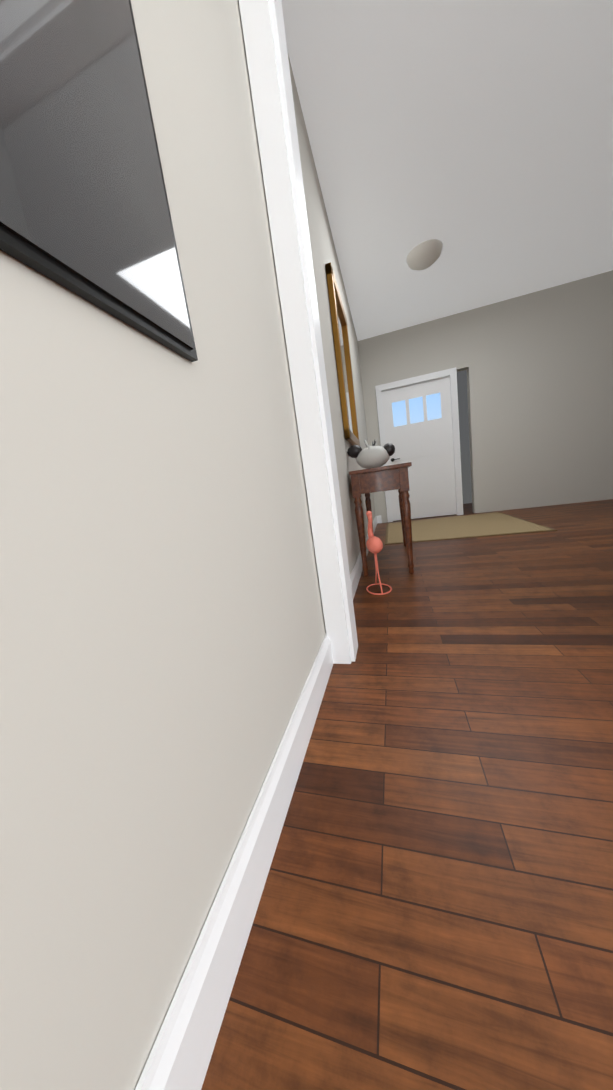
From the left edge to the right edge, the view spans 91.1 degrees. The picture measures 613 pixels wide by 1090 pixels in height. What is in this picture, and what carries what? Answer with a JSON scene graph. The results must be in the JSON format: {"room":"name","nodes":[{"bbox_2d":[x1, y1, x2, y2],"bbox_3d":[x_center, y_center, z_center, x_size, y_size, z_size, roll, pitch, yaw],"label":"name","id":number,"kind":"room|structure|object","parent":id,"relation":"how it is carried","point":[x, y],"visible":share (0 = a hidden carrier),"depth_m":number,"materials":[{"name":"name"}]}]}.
{"room":"entrance hallway","nodes":[
{"label":"entrance hallway","id":0,"kind":"room"},
{"bbox_2d":[0,0,374,1089],"bbox_3d":[-0.863,-0.459,-1.436,0.130,3.060,13.400,-5,11,17],"label":"wall","id":1,"kind":"structure","parent":0,"point":[162,628],"depth_m":0.38,"materials":[{"name":"grey paint"}]},
{"bbox_2d":[0,0,197,361],"bbox_3d":[-0.393,-0.947,0.013,0.016,1.470,0.780,-5,11,17],"label":"mirror","id":2,"kind":"object","parent":1,"relation":"attached to","point":[85,214],"visible":1,"depth_m":0.34,"materials":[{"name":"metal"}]},
{"bbox_2d":[135,634,332,1089],"bbox_3d":[-0.346,0.772,-0.338,0.016,0.130,3.368,-5,11,17],"label":"baseboard","id":3,"kind":"structure","parent":1,"relation":"attached to","point":[180,1055],"depth_m":0.46,"materials":[{"name":"white paint"}]},
{"bbox_2d":[325,262,359,445],"bbox_3d":[0.331,-1.442,2.525,0.040,1.150,0.800,-5,11,17],"label":"mirror","id":4,"kind":"object","parent":1,"relation":"attached to","point":[344,367],"visible":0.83,"depth_m":2.32,"materials":[{"name":"gold metal"}]},
{"bbox_2d":[350,516,378,598],"bbox_3d":[0.671,-0.020,3.242,0.038,0.130,3.958,-5,11,17],"label":"baseboard","id":5,"kind":"structure","parent":1,"relation":"attached to","point":[355,576],"depth_m":2.22,"materials":[{"name":"white paint"}]},
{"bbox_2d":[201,499,612,1089],"bbox_3d":[-1.842,1.019,0.015,14.000,0.060,15.000,-5,11,17],"label":"floor","id":6,"kind":"structure","parent":0,"point":[434,911],"depth_m":0.58,"materials":[{"name":"brown wood"}]},
{"bbox_2d":[366,511,391,594],"bbox_3d":[0.450,0.040,1.968,0.169,0.522,0.230,-5,11,17],"label":"flamingo","id":7,"kind":"object","parent":6,"relation":"on","point":[374,544],"visible":1,"depth_m":1.94,"materials":[{"name":"pink"}]},
{"bbox_2d":[349,462,413,575],"bbox_3d":[0.703,-0.264,2.665,0.425,0.800,1.070,-5,11,17],"label":"console table","id":8,"kind":"object","parent":6,"relation":"on","point":[366,482],"visible":0.98,"depth_m":2.16,"materials":[{"name":"brown wood"}]},
{"bbox_2d":[347,438,394,468],"bbox_3d":[0.493,-0.694,2.294,0.354,0.223,0.170,-5,11,17],"label":"figurine","id":9,"kind":"object","parent":8,"relation":"on","point":[374,455],"visible":0.96,"depth_m":2.24,"materials":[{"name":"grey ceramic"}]},
{"bbox_2d":[385,512,556,544],"bbox_3d":[1.858,-0.247,3.900,1.610,0.010,1.660,-5,11,17],"label":"rug","id":10,"kind":"object","parent":6,"relation":"on","point":[474,525],"visible":0.89,"depth_m":3.60,"materials":[{"name":"fabric"}]},
{"bbox_2d":[281,0,612,340],"bbox_3d":[-2.264,-1.933,-0.518,14.000,0.320,15.000,-5,11,17],"label":"ceiling","id":11,"kind":"structure","parent":0,"point":[475,137],"depth_m":2.02,"materials":[{"name":"white paint"}]},
{"bbox_2d":[406,239,442,270],"bbox_3d":[1.171,-2.845,2.988,0.340,0.090,0.340,-5,11,17],"label":"light","id":12,"kind":"object","parent":11,"relation":"attached to","point":[424,255],"visible":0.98,"depth_m":2.91,"materials":[{"name":"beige glass"}]},
{"bbox_2d":[358,270,612,522],"bbox_3d":[3.546,-1.989,4.172,5.590,2.840,0.130,-5,11,17],"label":"wall","id":13,"kind":"structure","parent":0,"point":[537,366],"depth_m":4.23,"materials":[{"name":"grey paint"}]},
{"bbox_2d":[375,367,462,521],"bbox_3d":[1.776,-1.482,4.740,1.150,2.145,0.123,-5,11,17],"label":"front door","id":14,"kind":"structure","parent":13,"relation":"in","point":[418,418],"depth_m":4.70,"materials":[{"name":"white paint"}]},
{"bbox_3d":[2.508,-1.248,0.268,5.460,3.060,0.120,-5,11,17],"label":"wall","id":15,"kind":"structure","parent":0,"visible":0},
{"bbox_2d":[239,0,357,663],"bbox_3d":[0.561,-0.802,0.913,1.290,2.505,0.160,-5,11,17],"label":"door frame","id":16,"kind":"structure","parent":15,"relation":"attached to","point":[263,26],"depth_m":1.01,"materials":[{"name":"white paint"}]}
]}

